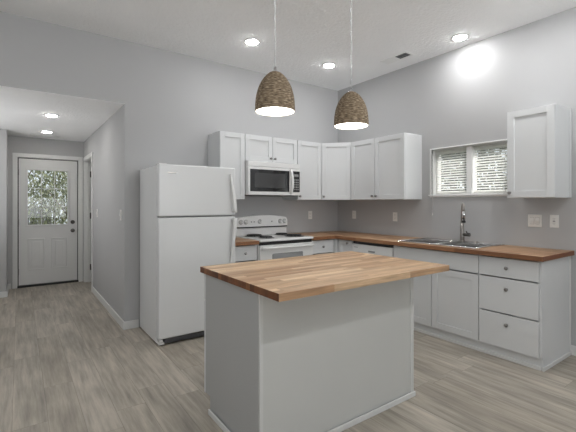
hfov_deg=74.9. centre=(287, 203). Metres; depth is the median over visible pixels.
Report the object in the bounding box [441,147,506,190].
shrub
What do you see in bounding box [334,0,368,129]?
pendant lamp
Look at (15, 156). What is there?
trim
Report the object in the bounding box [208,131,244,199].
upper cabinet
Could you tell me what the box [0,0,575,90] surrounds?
ceiling
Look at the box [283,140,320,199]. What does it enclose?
upper cabinet
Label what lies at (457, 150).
window blind
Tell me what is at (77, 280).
trim
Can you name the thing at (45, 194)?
leafy tree
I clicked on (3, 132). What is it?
wall
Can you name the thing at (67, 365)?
floor
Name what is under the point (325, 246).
base cabinet
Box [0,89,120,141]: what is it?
ceiling
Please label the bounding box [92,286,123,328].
baseboard
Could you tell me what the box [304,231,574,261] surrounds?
countertop
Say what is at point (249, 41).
recessed light
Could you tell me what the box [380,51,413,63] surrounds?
ceiling vent
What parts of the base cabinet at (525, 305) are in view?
drawer, drawer, drawer, shoe moulding, panel, shoe moulding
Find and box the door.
[18,158,77,285]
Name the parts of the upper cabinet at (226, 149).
door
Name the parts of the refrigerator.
fresh food door, freezer door, handle, handle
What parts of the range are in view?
control panel, oven door, door handle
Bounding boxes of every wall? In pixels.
[0,11,337,326]
[0,129,7,291]
[8,136,83,288]
[84,106,121,317]
[338,7,575,345]
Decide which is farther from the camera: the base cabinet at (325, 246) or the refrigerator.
the base cabinet at (325, 246)
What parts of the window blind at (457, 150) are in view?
pull cord, rail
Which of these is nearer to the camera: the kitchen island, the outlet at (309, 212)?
the kitchen island
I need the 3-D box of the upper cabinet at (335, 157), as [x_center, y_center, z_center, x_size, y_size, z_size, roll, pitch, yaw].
[0.684,-0.434,5.297,0.618,0.772,0.610,0,0,-36]
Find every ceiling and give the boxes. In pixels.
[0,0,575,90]
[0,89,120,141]
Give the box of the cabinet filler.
[333,239,338,252]
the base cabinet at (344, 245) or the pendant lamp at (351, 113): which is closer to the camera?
the pendant lamp at (351, 113)
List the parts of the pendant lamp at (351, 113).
lamp shade, cord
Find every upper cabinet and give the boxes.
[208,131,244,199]
[245,134,296,163]
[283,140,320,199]
[321,142,350,199]
[351,133,421,199]
[507,104,571,197]
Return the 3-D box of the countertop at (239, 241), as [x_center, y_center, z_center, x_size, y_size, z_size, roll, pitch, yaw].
[-0.634,0.432,4.329,0.308,0.038,0.654,0,0,-36]
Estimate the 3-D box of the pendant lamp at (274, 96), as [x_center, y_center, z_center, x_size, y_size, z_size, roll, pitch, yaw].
[-0.078,-1.132,2.266,0.242,1.162,0.242,0,0,-39]
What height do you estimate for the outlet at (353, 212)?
0.116 m
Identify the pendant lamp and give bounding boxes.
[255,0,294,116]
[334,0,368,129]
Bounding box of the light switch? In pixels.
[528,214,541,226]
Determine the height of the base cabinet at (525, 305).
0.872 m
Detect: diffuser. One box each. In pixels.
[256,107,293,115]
[335,123,367,128]
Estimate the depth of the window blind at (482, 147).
3.93 m
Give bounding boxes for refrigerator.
[140,163,236,345]
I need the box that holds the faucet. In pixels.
[459,203,470,241]
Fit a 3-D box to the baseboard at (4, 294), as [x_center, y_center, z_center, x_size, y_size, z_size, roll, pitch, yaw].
[-4.639,1.284,5.216,1.221,0.085,0.605,0,0,-36]
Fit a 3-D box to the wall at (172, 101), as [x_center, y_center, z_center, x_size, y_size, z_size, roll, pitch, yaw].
[-1.953,-0.193,3.864,6.820,3.040,0.120,0,0,-36]
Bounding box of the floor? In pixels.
[0,281,575,431]
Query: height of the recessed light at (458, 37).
0.018 m
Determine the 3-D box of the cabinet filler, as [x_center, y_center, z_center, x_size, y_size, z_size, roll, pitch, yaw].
[0.627,0.891,4.905,0.110,0.872,0.125,0,0,-36]
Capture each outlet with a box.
[308,211,311,218]
[352,211,355,218]
[393,212,396,220]
[550,215,558,227]
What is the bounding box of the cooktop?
[236,234,312,241]
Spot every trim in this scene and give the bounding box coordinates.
[0,86,123,105]
[12,153,82,288]
[17,279,78,287]
[83,152,92,290]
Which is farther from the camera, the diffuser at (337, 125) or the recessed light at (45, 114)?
the recessed light at (45, 114)
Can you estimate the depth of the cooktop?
4.48 m
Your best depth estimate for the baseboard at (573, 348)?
3.28 m
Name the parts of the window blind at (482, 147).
rail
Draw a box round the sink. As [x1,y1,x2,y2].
[397,238,504,254]
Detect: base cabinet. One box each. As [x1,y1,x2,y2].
[235,245,256,262]
[312,239,333,254]
[339,239,352,251]
[394,245,480,350]
[479,255,570,371]
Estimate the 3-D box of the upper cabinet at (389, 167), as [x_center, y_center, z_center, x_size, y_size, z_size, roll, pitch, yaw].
[1.216,-0.434,4.775,0.363,0.772,0.858,0,0,-36]
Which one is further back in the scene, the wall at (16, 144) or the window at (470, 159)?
the wall at (16, 144)
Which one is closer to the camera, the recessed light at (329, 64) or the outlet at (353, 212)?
the recessed light at (329, 64)
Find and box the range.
[236,215,313,260]
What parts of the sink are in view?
bowl, bowl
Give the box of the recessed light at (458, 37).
[451,33,468,40]
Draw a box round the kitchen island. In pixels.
[200,251,448,431]
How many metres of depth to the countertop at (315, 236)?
4.80 m
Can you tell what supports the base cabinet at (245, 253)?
on the floor
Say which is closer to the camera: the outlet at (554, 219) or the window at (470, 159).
the outlet at (554, 219)
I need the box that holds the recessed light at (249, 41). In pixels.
[244,38,259,44]
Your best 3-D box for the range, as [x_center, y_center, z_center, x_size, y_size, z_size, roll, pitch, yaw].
[-0.168,0.728,4.612,0.764,1.158,0.697,0,0,-36]
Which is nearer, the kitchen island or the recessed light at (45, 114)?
the kitchen island
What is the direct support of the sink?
in the countertop at (505, 251)
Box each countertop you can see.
[235,237,258,245]
[287,233,334,239]
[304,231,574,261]
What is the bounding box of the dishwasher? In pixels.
[352,241,393,256]
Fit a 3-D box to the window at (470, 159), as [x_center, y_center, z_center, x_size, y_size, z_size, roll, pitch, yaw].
[1.988,-0.357,4.104,0.168,0.572,0.920,0,0,-36]
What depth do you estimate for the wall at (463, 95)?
3.96 m
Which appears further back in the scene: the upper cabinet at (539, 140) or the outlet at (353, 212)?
the outlet at (353, 212)
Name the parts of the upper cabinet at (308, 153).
door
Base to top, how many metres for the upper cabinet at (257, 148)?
0.315 m
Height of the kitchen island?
0.914 m
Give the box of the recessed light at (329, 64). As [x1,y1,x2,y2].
[322,62,335,67]
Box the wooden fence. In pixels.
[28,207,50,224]
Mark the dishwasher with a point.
(357, 246)
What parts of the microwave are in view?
plate, door, handle, control panel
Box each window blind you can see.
[432,147,466,215]
[474,142,506,192]
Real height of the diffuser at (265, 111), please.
0.004 m
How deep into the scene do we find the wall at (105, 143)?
4.67 m
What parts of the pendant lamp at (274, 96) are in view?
lamp shade, cord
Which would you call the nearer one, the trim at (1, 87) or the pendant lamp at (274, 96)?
the pendant lamp at (274, 96)
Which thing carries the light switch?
attached to the wall at (463, 95)
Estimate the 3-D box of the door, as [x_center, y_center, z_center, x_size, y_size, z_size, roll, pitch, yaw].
[-3.905,0.294,6.146,0.837,2.038,0.123,0,0,-36]
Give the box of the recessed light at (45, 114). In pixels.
[44,113,58,116]
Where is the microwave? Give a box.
[245,161,299,196]
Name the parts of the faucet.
spout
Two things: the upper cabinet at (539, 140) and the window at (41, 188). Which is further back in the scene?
the window at (41, 188)
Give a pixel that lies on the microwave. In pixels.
(261, 178)
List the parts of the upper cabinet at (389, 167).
door, door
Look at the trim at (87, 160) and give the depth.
6.34 m
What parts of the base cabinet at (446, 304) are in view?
door, drawer, shoe moulding, door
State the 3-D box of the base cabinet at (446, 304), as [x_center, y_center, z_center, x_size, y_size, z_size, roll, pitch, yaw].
[1.675,0.891,3.920,0.610,0.872,0.941,0,0,-36]
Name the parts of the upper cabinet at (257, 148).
door, door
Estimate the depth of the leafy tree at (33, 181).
10.92 m
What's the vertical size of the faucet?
0.413 m
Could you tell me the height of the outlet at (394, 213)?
0.116 m
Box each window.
[28,171,66,224]
[428,139,506,196]
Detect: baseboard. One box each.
[0,284,8,297]
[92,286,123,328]
[123,319,138,329]
[571,345,575,355]
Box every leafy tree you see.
[28,170,66,224]
[28,170,66,224]

